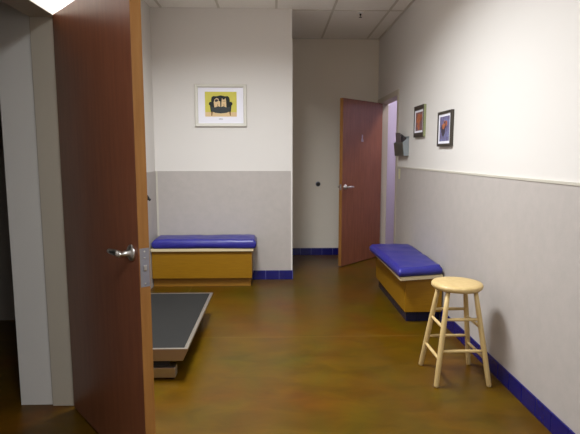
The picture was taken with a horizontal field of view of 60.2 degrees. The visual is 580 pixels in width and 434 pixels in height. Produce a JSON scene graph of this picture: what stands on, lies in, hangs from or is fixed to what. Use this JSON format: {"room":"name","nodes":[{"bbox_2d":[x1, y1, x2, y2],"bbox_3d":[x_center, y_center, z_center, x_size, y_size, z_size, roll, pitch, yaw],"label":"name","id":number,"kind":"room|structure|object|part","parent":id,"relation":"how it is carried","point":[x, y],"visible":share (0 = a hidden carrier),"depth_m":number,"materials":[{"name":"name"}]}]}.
{"room":"veterinary clinic","nodes":[
{"label":"veterinary clinic","id":0,"kind":"room"},
{"bbox_2d":[0,105,15,319],"bbox_3d":[-2.207,-0.233,1.266,1.464,2.950,5.900,0,7,-2],"label":"wall","id":1,"kind":"structure","parent":0,"point":[7,307],"depth_m":4.20,"materials":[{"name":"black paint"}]},
{"bbox_2d":[0,0,64,404],"bbox_3d":[-1.298,-0.146,0.568,0.311,2.950,4.440,0,7,-2],"label":"wall","id":2,"kind":"structure","parent":0,"point":[16,76],"depth_m":2.69,"materials":[{"name":"white paint"}]},
{"bbox_2d":[0,0,73,405],"bbox_3d":[-1.251,0.042,2.221,0.136,2.170,1.060,0,7,-2],"label":"trim","id":3,"kind":"structure","parent":2,"relation":"attached to","point":[40,12],"depth_m":2.66,"materials":[{"name":"beige paint"}]},
{"bbox_2d":[52,0,155,433],"bbox_3d":[-0.904,0.061,2.312,0.120,2.090,0.918,-6,9,-41],"label":"door","id":4,"kind":"structure","parent":2,"relation":"in","point":[98,43],"depth_m":2.20,"materials":[{"name":"brown wood"}]},
{"bbox_3d":[-0.719,0.143,2.043,0.028,0.029,0.122,-6,9,-41],"label":"lever","id":5,"kind":"part","parent":4,"relation":"part of","materials":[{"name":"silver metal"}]},
{"bbox_3d":[-0.666,0.148,2.016,0.060,0.068,0.068,-6,9,-41],"label":"handle","id":6,"kind":"part","parent":4,"relation":"part of","materials":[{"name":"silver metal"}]},
{"bbox_3d":[-0.583,0.203,2.009,0.039,0.158,0.002,-6,9,-41],"label":"latch plate","id":7,"kind":"part","parent":4,"relation":"part of","materials":[{"name":"silver metal"}]},
{"bbox_2d":[65,0,154,171],"bbox_3d":[-1.500,-0.586,4.114,0.120,2.950,2.715,0,7,-2],"label":"wall","id":8,"kind":"structure","parent":0,"point":[145,9],"depth_m":5.18,"materials":[{"name":"white paint"}]},
{"bbox_2d":[147,171,157,287],"bbox_3d":[-1.437,0.270,4.224,0.006,1.225,2.699,0,7,-2],"label":"wainscoting","id":9,"kind":"structure","parent":8,"relation":"attached to","point":[151,176],"depth_m":5.30,"materials":[{"name":"grey paint"}]},
{"bbox_2d":[150,7,291,170],"bbox_3d":[-0.809,-0.840,6.163,1.624,2.950,1.372,0,7,-2],"label":"wall","id":10,"kind":"structure","parent":0,"point":[190,46],"depth_m":5.39,"materials":[{"name":"white paint"}]},
{"bbox_2d":[156,171,159,235],"bbox_3d":[-1.466,-0.144,5.529,0.022,0.725,0.006,0,7,-2],"label":"trim","id":11,"kind":"structure","parent":10,"relation":"attached to","point":[156,171],"depth_m":5.53,"materials":[{"name":"beige"}]},
{"bbox_2d":[194,84,246,126],"bbox_3d":[-0.750,-1.207,5.413,0.560,0.452,0.028,0,7,-2],"label":"framed picture","id":12,"kind":"object","parent":10,"relation":"attached to","point":[216,105],"visible":1,"depth_m":5.42,"materials":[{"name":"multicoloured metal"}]},
{"bbox_2d":[205,92,236,116],"bbox_3d":[-0.749,-1.222,5.415,0.342,0.264,0.004,0,7,-2],"label":"print","id":13,"kind":"object","parent":12,"relation":"attached to","point":[217,104],"depth_m":5.42,"materials":[{"name":"yellow paper"}]},
{"bbox_2d":[157,171,290,269],"bbox_3d":[-0.726,0.101,5.588,1.498,1.225,0.006,0,7,-2],"label":"wainscoting","id":14,"kind":"structure","parent":10,"relation":"attached to","point":[257,203],"depth_m":5.56,"materials":[{"name":"grey paint"}]},
{"bbox_2d":[252,270,292,279],"bbox_3d":[-0.197,0.655,5.664,0.460,0.105,0.010,0,7,-2],"label":"baseboard","id":15,"kind":"structure","parent":10,"relation":"attached to","point":[257,274],"depth_m":5.66,"materials":[{"name":"tile"}]},
{"bbox_2d":[291,42,292,269],"bbox_3d":[0.018,-0.638,5.532,0.016,2.494,0.040,0,7,-2],"label":"trim","id":16,"kind":"structure","parent":10,"relation":"attached to","point":[291,42],"depth_m":5.50,"materials":[{"name":"white"}]},
{"bbox_2d":[0,255,551,433],"bbox_3d":[0.003,1.037,3.419,6.600,0.100,10.127,0,7,-2],"label":"floor","id":17,"kind":"structure","parent":0,"point":[323,349],"depth_m":3.20,"materials":[{"name":"concrete"}]},
{"bbox_2d":[151,293,212,378],"bbox_3d":[-1.022,0.843,3.727,0.740,0.210,1.277,0,7,-2],"label":"scale","id":18,"kind":"object","parent":17,"relation":"on","point":[176,317],"visible":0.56,"depth_m":3.52,"materials":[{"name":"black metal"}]},
{"bbox_2d":[151,248,253,285],"bbox_3d":[-0.928,0.522,5.445,1.074,0.424,0.340,0,7,-2],"label":"bench","id":19,"kind":"object","parent":17,"relation":"on","point":[189,266],"visible":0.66,"depth_m":5.30,"materials":[{"name":"brown wood"}]},
{"bbox_2d":[151,234,256,248],"bbox_3d":[-0.906,0.259,5.403,1.096,0.104,0.361,0,7,-2],"label":"bench cushion","id":20,"kind":"object","parent":19,"relation":"on","point":[231,240],"visible":1,"depth_m":5.24,"materials":[{"name":"blue leather"}]},
{"bbox_2d":[369,249,442,320],"bbox_3d":[1.065,0.612,4.763,0.377,0.414,1.364,0,7,-2],"label":"bench","id":21,"kind":"object","parent":17,"relation":"on","point":[412,296],"visible":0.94,"depth_m":4.20,"materials":[{"name":"brown wood"}]},
{"bbox_2d":[369,244,442,276],"bbox_3d":[1.049,0.377,4.623,0.428,0.082,1.180,0,7,-2],"label":"bench cushion","id":22,"kind":"object","parent":21,"relation":"on","point":[404,260],"visible":1,"depth_m":4.38,"materials":[{"name":"blue leather"}]},
{"bbox_3d":[1.099,0.578,4.777,0.310,0.291,1.210,0,7,-2],"label":"box panel","id":23,"kind":"part","parent":21,"relation":"part of","materials":[{"name":"brown wood"}]},
{"bbox_2d":[419,277,491,387],"bbox_3d":[1.045,0.711,3.164,0.354,0.614,0.354,0,7,-2],"label":"stool","id":24,"kind":"object","parent":17,"relation":"on","point":[457,285],"visible":1,"depth_m":3.04,"materials":[{"name":"brown wood"}]},
{"bbox_3d":[0.917,0.714,3.286,0.136,0.579,0.033,7,10,44],"label":"leg","id":25,"kind":"part","parent":24,"relation":"part of","materials":[{"name":"brown wood"}]},
{"bbox_3d":[0.924,0.745,3.039,0.033,0.579,0.136,6,9,42],"label":"leg","id":26,"kind":"part","parent":24,"relation":"part of","materials":[{"name":"brown wood"}]},
{"bbox_3d":[1.045,0.426,3.129,0.312,0.040,0.312,0,7,-2],"label":"seat","id":27,"kind":"part","parent":24,"relation":"part of","materials":[{"name":"brown wood"}]},
{"bbox_3d":[1.165,0.713,3.293,0.033,0.579,0.136,6,9,42],"label":"leg","id":28,"kind":"part","parent":24,"relation":"part of","materials":[{"name":"brown wood"}]},
{"bbox_3d":[1.173,0.744,3.047,0.136,0.579,0.033,7,10,44],"label":"leg","id":29,"kind":"part","parent":24,"relation":"part of","materials":[{"name":"brown wood"}]},
{"bbox_2d":[144,0,411,37],"bbox_3d":[0.003,-1.990,3.043,6.600,0.100,10.127,0,7,-2],"label":"ceiling","id":30,"kind":"structure","parent":0,"point":[305,24],"depth_m":5.48,"materials":[{"name":"tile"}]},
{"bbox_2d":[154,0,402,38],"bbox_3d":[-0.030,-1.855,2.388,2.726,0.006,8.659,0,7,-2],"label":"grid","id":31,"kind":"object","parent":30,"relation":"attached to","point":[156,1],"depth_m":5.38,"materials":[{"name":"beige metal"}]},
{"bbox_2d":[292,39,378,247],"bbox_3d":[0.651,-0.937,6.947,1.342,2.950,0.120,0,7,-2],"label":"wall","id":32,"kind":"structure","parent":0,"point":[324,71],"depth_m":6.83,"materials":[{"name":"beige paint"}]},
{"bbox_2d":[292,248,337,254],"bbox_3d":[0.598,0.485,7.056,1.209,0.100,0.010,0,7,-2],"label":"baseboard","id":33,"kind":"structure","parent":32,"relation":"attached to","point":[295,251],"depth_m":7.04,"materials":[{"name":"tile"}]},
{"bbox_2d":[292,38,379,39],"bbox_3d":[0.593,-2.387,6.695,1.222,0.010,0.020,0,7,-2],"label":"trim","id":34,"kind":"structure","parent":32,"relation":"attached to","point":[292,38],"depth_m":6.69,"materials":[{"name":"beige metal"}]},
{"bbox_2d":[385,101,396,243],"bbox_3d":[2.084,-0.829,6.072,1.470,2.950,3.127,0,7,-2],"label":"wall","id":35,"kind":"structure","parent":0,"point":[392,107],"depth_m":7.53,"materials":[{"name":"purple paint"}]},
{"bbox_2d":[378,0,579,182],"bbox_3d":[1.390,-0.407,2.676,0.120,2.950,8.527,0,7,-2],"label":"wall","id":36,"kind":"structure","parent":0,"point":[508,71],"depth_m":3.24,"materials":[{"name":"white paint"}]},
{"bbox_2d":[338,98,382,265],"bbox_3d":[0.926,-0.451,6.503,0.176,2.075,0.924,6,9,41],"label":"door","id":37,"kind":"structure","parent":36,"relation":"in","point":[360,157],"depth_m":6.43,"materials":[{"name":"brown wood"}]},
{"bbox_2d":[378,89,398,243],"bbox_3d":[1.281,-0.459,6.365,0.136,2.145,1.165,0,7,-2],"label":"trim","id":38,"kind":"structure","parent":36,"relation":"attached to","point":[394,96],"depth_m":6.82,"materials":[{"name":"beige paint"}]},
{"bbox_2d":[378,0,414,38],"bbox_3d":[1.320,-1.865,2.483,0.020,0.010,8.507,0,7,-2],"label":"trim","id":39,"kind":"structure","parent":36,"relation":"attached to","point":[412,1],"depth_m":5.68,"materials":[{"name":"beige metal"}]},
{"bbox_2d":[394,136,408,155],"bbox_3d":[1.211,-0.770,5.453,0.070,0.208,0.386,0,7,-2],"label":"pocket","id":40,"kind":"object","parent":36,"relation":"attached to","point":[400,148],"visible":0.93,"depth_m":5.30,"materials":[{"name":"grey plastic"}]},
{"bbox_2d":[396,133,400,142],"bbox_3d":[1.196,-0.804,5.510,0.023,0.256,0.227,0,7,-2],"label":"folder","id":41,"kind":"object","parent":40,"relation":"in","point":[398,135],"visible":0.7,"depth_m":5.48,"materials":[{"name":"grey"}]},
{"bbox_3d":[1.185,-0.740,5.456,0.019,0.145,0.386,0,7,-2],"label":"panel","id":42,"kind":"part","parent":40,"relation":"part of","materials":[{"name":"grey plastic"}]},
{"bbox_3d":[1.216,-0.743,5.264,0.063,0.191,0.004,0,7,-2],"label":"panel","id":43,"kind":"part","parent":40,"relation":"part of","materials":[{"name":"grey plastic"}]},
{"bbox_2d":[413,104,425,137],"bbox_3d":[1.251,-0.922,4.822,0.026,0.300,0.318,0,7,-2],"label":"framed picture","id":44,"kind":"object","parent":36,"relation":"attached to","point":[419,111],"visible":1,"depth_m":4.78,"materials":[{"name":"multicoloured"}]},
{"bbox_2d":[415,111,422,130],"bbox_3d":[1.244,-0.922,4.822,0.001,0.176,0.230,0,7,-2],"label":"print","id":45,"kind":"object","parent":44,"relation":"attached to","point":[418,114],"depth_m":4.84},
{"bbox_2d":[437,109,453,146],"bbox_3d":[1.273,-0.724,4.102,0.026,0.285,0.325,0,7,-2],"label":"framed picture","id":46,"kind":"object","parent":36,"relation":"attached to","point":[445,123],"visible":1,"depth_m":4.07,"materials":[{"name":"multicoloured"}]},
{"bbox_2d":[439,115,449,140],"bbox_3d":[1.266,-0.724,4.102,0.001,0.201,0.233,0,7,-2],"label":"print","id":47,"kind":"object","parent":46,"relation":"attached to","point":[444,120],"depth_m":4.10,"materials":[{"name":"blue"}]},
{"bbox_2d":[395,168,579,433],"bbox_3d":[1.345,0.505,2.190,0.006,1.258,7.340,0,7,-2],"label":"wainscoting","id":48,"kind":"structure","parent":36,"relation":"attached to","point":[520,239],"depth_m":2.93,"materials":[{"name":"grey paint"}]},
{"bbox_2d":[397,166,579,185],"bbox_3d":[1.343,-0.126,2.111,0.010,0.014,7.340,0,7,-2],"label":"trim","id":49,"kind":"structure","parent":36,"relation":"attached to","point":[476,174],"depth_m":3.02,"materials":[{"name":"beige"}]},
{"bbox_2d":[440,310,574,433],"bbox_3d":[1.362,1.181,1.427,0.010,0.105,5.660,0,7,-2],"label":"baseboard","id":50,"kind":"structure","parent":36,"relation":"attached to","point":[532,403],"depth_m":2.86,"materials":[{"name":"tile"}]}
]}

